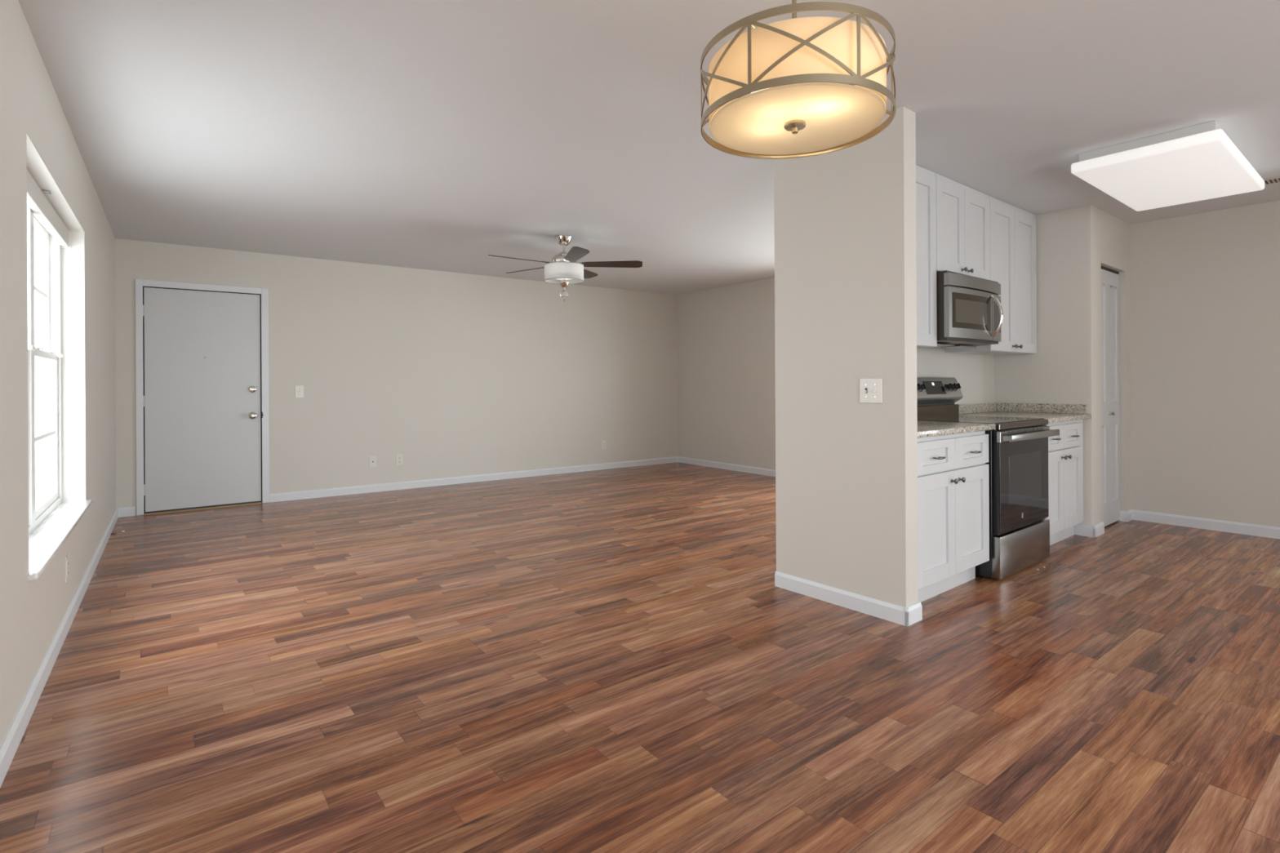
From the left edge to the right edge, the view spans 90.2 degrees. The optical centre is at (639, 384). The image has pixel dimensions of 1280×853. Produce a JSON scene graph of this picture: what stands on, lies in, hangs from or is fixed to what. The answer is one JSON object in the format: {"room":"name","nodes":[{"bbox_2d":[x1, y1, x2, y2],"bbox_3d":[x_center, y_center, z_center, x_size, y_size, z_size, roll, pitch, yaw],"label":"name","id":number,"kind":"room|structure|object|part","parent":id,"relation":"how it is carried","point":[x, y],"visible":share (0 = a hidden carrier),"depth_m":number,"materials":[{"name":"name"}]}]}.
{"room":"empty living room","nodes":[
{"label":"empty living room","id":0,"kind":"room"},
{"bbox_2d":[0,0,115,746],"bbox_3d":[-1.752,-0.071,1.570,0.140,2.440,10.200,0,0,-36],"label":"wall","id":1,"kind":"structure","parent":0,"point":[32,612],"depth_m":2.25,"materials":[{"name":"grey paint"}]},
{"bbox_2d":[0,507,118,787],"bbox_3d":[-1.683,1.108,1.615,0.013,0.082,9.800,0,0,-36],"label":"baseboard","id":2,"kind":"structure","parent":1,"relation":"attached to","point":[8,748],"depth_m":2.45,"materials":[{"name":"white paint"}]},
{"bbox_2d":[26,131,93,581],"bbox_3d":[-2.751,-0.099,2.927,0.211,1.583,1.850,0,0,-36],"label":"window","id":3,"kind":"structure","parent":1,"relation":"in","point":[63,504],"depth_m":3.56,"materials":[{"name":"white paint"}]},
{"bbox_3d":[-2.524,0.232,2.533,0.028,0.807,0.806,0,0,-36],"label":"sash","id":4,"kind":"part","parent":3,"relation":"part of","materials":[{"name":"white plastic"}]},
{"bbox_3d":[-3.084,-0.485,3.242,0.028,0.703,0.806,0,0,-36],"label":"sash","id":5,"kind":"part","parent":3,"relation":"part of","materials":[{"name":"white plastic"}]},
{"bbox_3d":[-2.803,-0.106,2.888,0.081,1.557,1.778,0,0,-36],"label":"frame","id":6,"kind":"part","parent":3,"relation":"part of","materials":[{"name":"white plastic"}]},
{"bbox_3d":[-3.055,0.235,3.261,0.028,0.807,0.806,0,0,-36],"label":"sash","id":7,"kind":"part","parent":3,"relation":"part of","materials":[{"name":"white plastic"}]},
{"bbox_2d":[26,169,71,248],"bbox_3d":[-2.751,-0.830,2.932,0.063,0.106,1.771,0,0,-36],"label":"blind headrail","id":8,"kind":"object","parent":3,"relation":"attached to","point":[37,201],"visible":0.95,"depth_m":3.03,"materials":[{"name":"white plastic"}]},
{"bbox_3d":[-2.728,0.681,2.940,0.165,0.022,1.850,0,0,-36],"label":"sill","id":9,"kind":"part","parent":3,"relation":"part of","materials":[{"name":"stone"}]},
{"bbox_2d":[64,554,68,582],"bbox_3d":[-2.706,0.869,3.011,0.009,0.118,0.075,0,0,-36],"label":"wall outlet","id":10,"kind":"object","parent":1,"relation":"attached to","point":[66,558],"visible":1,"depth_m":2.98,"materials":[{"name":"white plastic"}]},
{"bbox_2d":[115,238,678,515],"bbox_3d":[-1.977,-0.070,7.556,6.550,2.440,0.140,0,0,-36],"label":"wall","id":11,"kind":"structure","parent":0,"point":[454,374],"depth_m":7.18,"materials":[{"name":"grey paint"}]},
{"bbox_2d":[135,278,269,515],"bbox_3d":[-4.050,0.113,5.947,1.026,2.098,0.016,0,0,-36],"label":"trim","id":12,"kind":"structure","parent":11,"relation":"attached to","point":[140,283],"depth_m":5.86,"materials":[{"name":"white paint"}]},
{"bbox_2d":[142,286,263,515],"bbox_3d":[-4.066,0.139,5.970,0.926,2.045,0.160,0,0,-36],"label":"door","id":13,"kind":"structure","parent":11,"relation":"in","point":[203,415],"depth_m":5.94,"materials":[{"name":"grey paint"}]},
{"bbox_3d":[-3.734,0.304,6.152,0.068,0.068,0.064,0,0,-36],"label":"knob","id":14,"kind":"part","parent":13,"relation":"part of","materials":[{"name":"silver metal"}]},
{"bbox_2d":[294,385,303,397],"bbox_3d":[-3.421,0.076,6.405,0.078,0.122,0.018,0,0,-36],"label":"light switch","id":15,"kind":"object","parent":11,"relation":"attached to","point":[299,390],"visible":1,"depth_m":6.41,"materials":[{"name":"white plastic"}]},
{"bbox_2d":[368,455,377,467],"bbox_3d":[-2.856,0.828,6.818,0.078,0.118,0.012,0,0,-36],"label":"cable jack plate","id":16,"kind":"object","parent":11,"relation":"attached to","point":[372,460],"visible":1,"depth_m":6.82,"materials":[{"name":"white plastic"}]},
{"bbox_2d":[118,456,677,517],"bbox_3d":[-2.006,1.110,7.436,6.324,0.082,0.013,0,0,-36],"label":"baseboard","id":17,"kind":"structure","parent":11,"relation":"attached to","point":[277,497],"depth_m":7.25,"materials":[{"name":"white paint"}]},
{"bbox_2d":[395,453,403,465],"bbox_3d":[-2.634,0.827,6.982,0.075,0.118,0.009,0,0,-36],"label":"wall outlet","id":18,"kind":"object","parent":11,"relation":"attached to","point":[399,458],"visible":1,"depth_m":6.98,"materials":[{"name":"white plastic"}]},
{"bbox_2d":[600,440,605,449],"bbox_3d":[-0.489,0.815,8.545,0.075,0.118,0.009,0,0,-36],"label":"wall outlet","id":19,"kind":"object","parent":11,"relation":"attached to","point":[602,442],"visible":1,"depth_m":8.54,"materials":[{"name":"white plastic"}]},
{"bbox_2d":[0,462,1279,852],"bbox_3d":[1.309,1.173,3.797,7.820,0.080,10.200,0,0,-36],"label":"floor","id":20,"kind":"structure","parent":0,"point":[611,660],"depth_m":2.39,"materials":[{"name":"laminate"}]},
{"bbox_2d":[917,431,989,602],"bbox_3d":[1.484,0.698,3.621,0.833,0.869,0.679,0,0,-39],"label":"base cabinet","id":21,"kind":"object","parent":20,"relation":"on","point":[953,487],"visible":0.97,"depth_m":3.37,"materials":[{"name":"white paint"}]},
{"bbox_3d":[1.506,0.369,3.262,0.412,0.162,0.020,0,0,-39],"label":"drawer","id":22,"kind":"part","parent":21,"relation":"part of","materials":[{"name":"white paint"}]},
{"bbox_3d":[1.507,0.736,3.262,0.412,0.553,0.020,0,0,-39],"label":"door","id":23,"kind":"part","parent":21,"relation":"part of","materials":[{"name":"white paint"}]},
{"bbox_3d":[1.523,0.375,3.240,0.097,0.012,0.036,0,0,-39],"label":"pull handle","id":24,"kind":"part","parent":21,"relation":"part of","materials":[{"name":"grey metal"}]},
{"bbox_3d":[1.651,0.509,3.346,0.029,0.029,0.032,0,0,-39],"label":"knob","id":25,"kind":"part","parent":21,"relation":"part of","materials":[{"name":"grey metal"}]},
{"bbox_2d":[917,420,995,438],"bbox_3d":[1.471,0.211,3.619,0.899,0.103,0.670,0,0,-39],"label":"countertop","id":26,"kind":"structure","parent":21,"relation":"on","point":[925,428],"depth_m":3.44,"materials":[{"name":"stone"}]},
{"bbox_3d":[1.718,0.509,3.400,0.029,0.029,0.032,0,0,-39],"label":"knob","id":27,"kind":"part","parent":21,"relation":"part of","materials":[{"name":"grey metal"}]},
{"bbox_3d":[1.829,0.367,3.524,0.412,0.162,0.020,0,0,-39],"label":"drawer","id":28,"kind":"part","parent":21,"relation":"part of","materials":[{"name":"white paint"}]},
{"bbox_3d":[1.831,0.734,3.524,0.412,0.553,0.020,0,0,-39],"label":"door","id":29,"kind":"part","parent":21,"relation":"part of","materials":[{"name":"white paint"}]},
{"bbox_3d":[1.847,0.373,3.503,0.097,0.012,0.036,0,0,-39],"label":"pull handle","id":30,"kind":"part","parent":21,"relation":"part of","materials":[{"name":"grey metal"}]},
{"bbox_2d":[916,377,1059,579],"bbox_3d":[2.151,0.541,4.101,0.783,1.176,0.718,0,0,-39],"label":"stove","id":31,"kind":"object","parent":20,"relation":"on","point":[1018,463],"visible":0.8,"depth_m":3.85,"materials":[{"name":"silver metal"}]},
{"bbox_3d":[1.797,0.022,4.134,0.052,0.056,0.053,0,0,-39],"label":"burner knob","id":32,"kind":"part","parent":31,"relation":"part of","materials":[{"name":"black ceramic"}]},
{"bbox_3d":[1.851,0.021,4.178,0.052,0.056,0.053,0,0,-39],"label":"burner knob","id":33,"kind":"part","parent":31,"relation":"part of","materials":[{"name":"black plastic"}]},
{"bbox_3d":[2.139,0.020,4.411,0.052,0.056,0.053,0,0,-39],"label":"burner knob","id":34,"kind":"part","parent":31,"relation":"part of","materials":[{"name":"black plastic"}]},
{"bbox_3d":[2.186,0.020,4.449,0.052,0.056,0.053,0,0,-39],"label":"burner knob","id":35,"kind":"part","parent":31,"relation":"part of","materials":[{"name":"black plastic"}]},
{"bbox_3d":[2.232,0.019,4.487,0.052,0.056,0.053,0,0,-39],"label":"burner knob","id":36,"kind":"part","parent":31,"relation":"part of","materials":[{"name":"black plastic"}]},
{"bbox_2d":[917,415,1044,423],"bbox_3d":[2.147,0.232,4.117,0.769,0.017,0.570,0,0,-39],"label":"cooktop","id":37,"kind":"object","parent":31,"relation":"in","point":[964,419],"depth_m":4.07,"materials":[{"name":"glass"}]},
{"bbox_3d":[2.333,0.566,3.893,0.743,0.600,0.039,0,0,-39],"label":"oven door","id":38,"kind":"part","parent":31,"relation":"part of","materials":[{"name":"black ceramic"}]},
{"bbox_3d":[2.333,0.994,3.886,0.759,0.240,0.045,0,0,-39],"label":"storage drawer","id":39,"kind":"part","parent":31,"relation":"part of","materials":[{"name":"silver metal"}]},
{"bbox_3d":[2.336,0.245,3.889,0.745,0.034,0.030,0,0,-39],"label":"trim","id":40,"kind":"part","parent":31,"relation":"part of","materials":[{"name":"silver metal"}]},
{"bbox_3d":[2.340,0.303,3.879,0.751,0.062,0.022,0,0,-39],"label":"door trim","id":41,"kind":"part","parent":31,"relation":"part of","materials":[{"name":"silver metal"}]},
{"bbox_3d":[2.343,0.595,3.880,0.741,0.521,0.009,0,0,-39],"label":"door glass","id":42,"kind":"part","parent":31,"relation":"part of","materials":[{"name":"black glass"}]},
{"bbox_3d":[2.372,0.308,3.856,0.743,0.040,0.057,0,0,-39],"label":"door handle","id":43,"kind":"part","parent":31,"relation":"part of","materials":[{"name":"silver metal"}]},
{"bbox_2d":[1044,419,1083,545],"bbox_3d":[2.773,0.691,4.665,0.820,0.869,0.679,0,0,-39],"label":"base cabinet","id":44,"kind":"object","parent":20,"relation":"on","point":[1065,450],"visible":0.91,"depth_m":4.43,"materials":[{"name":"white paint"}]},
{"bbox_2d":[959,402,1091,423],"bbox_3d":[2.764,0.204,4.666,0.876,0.103,0.670,0,0,-39],"label":"countertop","id":45,"kind":"structure","parent":44,"relation":"on","point":[1054,413],"depth_m":4.83,"materials":[{"name":"stone"}]},
{"bbox_3d":[2.780,0.729,4.293,0.358,0.553,0.020,0,0,-39],"label":"door","id":46,"kind":"part","parent":44,"relation":"part of","materials":[{"name":"white paint"}]},
{"bbox_3d":[2.778,0.362,4.293,0.358,0.162,0.020,0,0,-39],"label":"drawer","id":47,"kind":"part","parent":44,"relation":"part of","materials":[{"name":"white paint"}]},
{"bbox_3d":[3.062,0.727,4.521,0.358,0.553,0.020,0,0,-39],"label":"door","id":48,"kind":"part","parent":44,"relation":"part of","materials":[{"name":"white paint"}]},
{"bbox_3d":[3.060,0.361,4.521,0.358,0.162,0.020,0,0,-39],"label":"drawer","id":49,"kind":"part","parent":44,"relation":"part of","materials":[{"name":"white paint"}]},
{"bbox_2d":[17,0,1279,294],"bbox_3d":[1.296,-1.367,3.797,7.820,0.120,10.200,0,0,-36],"label":"ceiling","id":50,"kind":"structure","parent":0,"point":[445,135],"depth_m":3.05,"materials":[{"name":"white paint"}]},
{"bbox_2d":[488,235,642,302],"bbox_3d":[-0.708,-1.010,5.578,1.277,0.572,1.338,0,0,-36],"label":"ceiling fan","id":51,"kind":"object","parent":50,"relation":"hanging from","point":[563,269],"visible":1,"depth_m":5.54,"materials":[{"name":"silver metal"}]},
{"bbox_3d":[-1.001,-1.052,5.359,0.545,0.037,0.138,0,0,-36],"label":"fan blade","id":52,"kind":"part","parent":51,"relation":"part of","materials":[{"name":"brown wood"}]},
{"bbox_3d":[-1.008,-1.052,5.851,0.544,0.037,0.138,0,0,35],"label":"fan blade","id":53,"kind":"part","parent":51,"relation":"part of","materials":[{"name":"brown wood"}]},
{"bbox_3d":[-0.667,-0.936,5.610,0.304,0.028,0.304,0,0,-36],"label":"lamp shade","id":54,"kind":"part","parent":51,"relation":"part of","materials":[{"name":"white glass"}]},
{"bbox_3d":[-0.668,-0.976,5.610,0.344,0.142,0.344,0,0,-36],"label":"lamp shade","id":55,"kind":"part","parent":51,"relation":"part of","materials":[{"name":"white fabric"}]},
{"bbox_3d":[-0.534,-1.054,5.215,0.138,0.037,0.544,0,0,-19],"label":"fan blade","id":56,"kind":"part","parent":51,"relation":"part of","materials":[{"name":"brown wood"}]},
{"bbox_3d":[-0.544,-1.054,6.008,0.138,0.037,0.544,0,0,17],"label":"fan blade","id":57,"kind":"part","parent":51,"relation":"part of","materials":[{"name":"brown wood"}]},
{"bbox_3d":[-0.251,-1.056,5.615,0.544,0.037,0.138,0,0,-1],"label":"fan blade","id":58,"kind":"part","parent":51,"relation":"part of","materials":[{"name":"brown wood"}]},
{"bbox_2d":[700,0,895,159],"bbox_3d":[0.419,-0.991,1.729,0.508,0.622,0.508,0,0,-36],"label":"pendant lamp","id":59,"kind":"object","parent":50,"relation":"hanging from","point":[806,113],"visible":1,"depth_m":1.57,"materials":[{"name":"beige glass"}]},
{"bbox_3d":[0.420,-0.788,1.729,0.464,0.151,0.464,0,0,-36],"label":"lamp shade","id":60,"kind":"part","parent":59,"relation":"part of","materials":[{"name":"beige fabric"}]},
{"bbox_2d":[710,82,885,155],"bbox_3d":[0.420,-0.709,1.729,0.459,0.010,0.459,0,0,-36],"label":"diffuser","id":61,"kind":"object","parent":59,"relation":"attached to","point":[826,116],"depth_m":1.70,"materials":[{"name":"beige glass"}]},
{"bbox_3d":[0.374,-0.995,1.736,0.421,0.614,0.421,0,0,-36],"label":"stem and canopy","id":62,"kind":"part","parent":59,"relation":"part of","materials":[{"name":"metal"}]},
{"bbox_2d":[1071,120,1264,211],"bbox_3d":[3.164,-1.259,3.794,1.313,0.114,0.647,0,0,-39],"label":"ceiling light","id":63,"kind":"object","parent":50,"relation":"attached to","point":[1199,162],"visible":1,"depth_m":3.58,"materials":[{"name":"white plastic"}]},
{"bbox_2d":[1263,177,1279,184],"bbox_3d":[4.143,-1.318,4.080,0.130,0.007,0.270,0,0,-39],"label":"ceiling vent","id":64,"kind":"object","parent":50,"relation":"in","point":[1277,180],"visible":0.57,"depth_m":4.12,"materials":[{"name":"white metal"}]},
{"bbox_2d":[676,277,775,470],"bbox_3d":[1.960,-0.090,7.494,0.140,2.440,4.600,0,0,-36],"label":"wall","id":65,"kind":"structure","parent":0,"point":[726,362],"depth_m":8.45,"materials":[{"name":"grey paint"}]},
{"bbox_2d":[677,456,775,476],"bbox_3d":[1.899,1.089,7.457,0.013,0.082,4.580,0,0,-36],"label":"baseboard","id":66,"kind":"structure","parent":65,"relation":"attached to","point":[755,470],"depth_m":8.44,"materials":[{"name":"white paint"}]},
{"bbox_2d":[773,106,1131,607],"bbox_3d":[2.412,-0.093,4.437,3.623,2.440,0.768,0,0,-39],"label":"wall","id":67,"kind":"structure","parent":0,"point":[846,257],"depth_m":3.35,"materials":[{"name":"grey paint"}]},
{"bbox_2d":[774,571,922,626],"bbox_3d":[1.058,1.093,3.327,0.139,0.082,0.781,0,0,-39],"label":"baseboard","id":68,"kind":"structure","parent":67,"relation":"attached to","point":[906,616],"depth_m":3.21,"materials":[{"name":"white paint"}]},
{"bbox_2d":[859,377,882,403],"bbox_3d":[1.129,0.032,3.128,0.019,0.122,0.122,0,0,-39],"label":"double light switch","id":69,"kind":"object","parent":67,"relation":"attached to","point":[870,388],"visible":1,"depth_m":3.13,"materials":[{"name":"white plastic"}]},
{"bbox_2d":[915,164,937,347],"bbox_3d":[1.394,-0.766,3.767,0.895,1.078,0.350,0,0,-39],"label":"upper cabinet","id":70,"kind":"object","parent":67,"relation":"attached to","point":[926,180],"visible":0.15,"depth_m":3.88,"materials":[{"name":"white paint"}]},
{"bbox_3d":[1.471,-1.292,3.668,0.895,0.027,0.020,0,0,-39],"label":"trim","id":71,"kind":"part","parent":70,"relation":"part of","materials":[{"name":"white paint"}]},
{"bbox_2d":[935,173,990,279],"bbox_3d":[2.040,-1.006,4.291,0.763,0.606,0.350,0,0,-39],"label":"upper cabinet","id":72,"kind":"object","parent":67,"relation":"attached to","point":[962,211],"visible":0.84,"depth_m":4.16,"materials":[{"name":"white paint"}]},
{"bbox_3d":[1.975,-0.993,4.067,0.378,0.576,0.020,0,0,-39],"label":"door","id":73,"kind":"part","parent":72,"relation":"part of","materials":[{"name":"white paint"}]},
{"bbox_3d":[2.119,-1.296,4.192,0.763,0.027,0.020,0,0,-39],"label":"trim","id":74,"kind":"part","parent":72,"relation":"part of","materials":[{"name":"white paint"}]},
{"bbox_2d":[930,270,1003,348],"bbox_3d":[2.084,-0.476,4.240,0.754,0.447,0.480,0,0,-39],"label":"microwave","id":75,"kind":"object","parent":72,"relation":"attached to","point":[970,312],"visible":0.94,"depth_m":4.02,"materials":[{"name":"silver metal"}]},
{"bbox_3d":[2.054,-0.264,4.279,0.734,0.016,0.325,0,0,-39],"label":"underside panel","id":76,"kind":"part","parent":75,"relation":"part of","materials":[{"name":"beige"}]},
{"bbox_3d":[2.109,-0.444,4.066,0.575,0.310,0.046,0,0,-37],"label":"door","id":77,"kind":"part","parent":75,"relation":"part of","materials":[{"name":"silver metal"}]},
{"bbox_3d":[2.117,-0.458,4.052,0.498,0.217,0.016,0,0,-37],"label":"door glass","id":78,"kind":"part","parent":75,"relation":"part of","materials":[{"name":"brown glass"}]},
{"bbox_3d":[2.400,-0.446,4.313,0.030,0.310,0.176,0,0,45],"label":"control panel","id":79,"kind":"part","parent":75,"relation":"part of","materials":[{"name":"silver metal"}]},
{"bbox_3d":[2.350,-0.453,4.196,0.026,0.285,0.076,0,0,-39],"label":"door handle","id":80,"kind":"part","parent":75,"relation":"part of","materials":[{"name":"silver metal"}]},
{"bbox_3d":[2.273,-0.994,4.308,0.378,0.576,0.020,0,0,-39],"label":"door","id":81,"kind":"part","parent":72,"relation":"part of","materials":[{"name":"white paint"}]},
{"bbox_2d":[959,402,996,413],"bbox_3d":[2.560,0.188,4.918,0.876,0.070,0.021,0,0,-39],"label":"backsplash","id":82,"kind":"structure","parent":67,"relation":"attached to","point":[980,407],"depth_m":4.96,"materials":[{"name":"stone"}]},
{"bbox_2d":[945,195,1036,355],"bbox_3d":[2.664,-0.773,4.795,0.831,1.078,0.350,0,0,-39],"label":"upper cabinet","id":83,"kind":"object","parent":67,"relation":"attached to","point":[1013,249],"visible":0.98,"depth_m":4.68,"materials":[{"name":"white paint"}]},
{"bbox_3d":[2.586,-0.760,4.560,0.412,1.048,0.020,0,0,-39],"label":"door","id":84,"kind":"part","parent":83,"relation":"part of","materials":[{"name":"white paint"}]},
{"bbox_3d":[2.741,-1.299,4.696,0.831,0.027,0.020,0,0,-39],"label":"trim","id":85,"kind":"part","parent":83,"relation":"part of","materials":[{"name":"white paint"}]},
{"bbox_3d":[2.909,-0.761,4.822,0.412,1.048,0.020,0,0,-39],"label":"door","id":86,"kind":"part","parent":83,"relation":"part of","materials":[{"name":"white paint"}]},
{"bbox_2d":[1074,522,1104,537],"bbox_3d":[3.362,1.081,4.788,0.222,0.082,0.151,0,0,-39],"label":"baseboard","id":87,"kind":"structure","parent":67,"relation":"attached to","point":[1097,530],"depth_m":4.71,"materials":[{"name":"white paint"}]},
{"bbox_2d":[1101,266,1119,526],"bbox_3d":[3.693,0.095,5.030,0.602,2.026,0.073,0,0,-39],"label":"door","id":88,"kind":"structure","parent":67,"relation":"in","point":[1110,383],"depth_m":5.06,"materials":[{"name":"grey paint"}]},
{"bbox_2d":[1118,509,1133,522],"bbox_3d":[3.991,1.078,5.241,0.140,0.082,0.063,0,0,-39],"label":"baseboard","id":89,"kind":"structure","parent":67,"relation":"attached to","point":[1127,516],"depth_m":5.20,"materials":[{"name":"white paint"}]},
{"bbox_2d":[1129,200,1279,527],"bbox_3d":[5.309,-0.108,3.848,0.140,2.440,5.330,0,0,-39],"label":"wall","id":90,"kind":"structure","parent":0,"point":[1205,287],"depth_m":4.90,"materials":[{"name":"grey paint"}]},
{"bbox_2d":[1131,509,1279,538],"bbox_3d":[5.413,1.070,3.607,0.013,0.082,4.292,0,0,-39],"label":"baseboard","id":91,"kind":"structure","parent":90,"relation":"attached to","point":[1261,531],"depth_m":4.89,"materials":[{"name":"white paint"}]}
]}

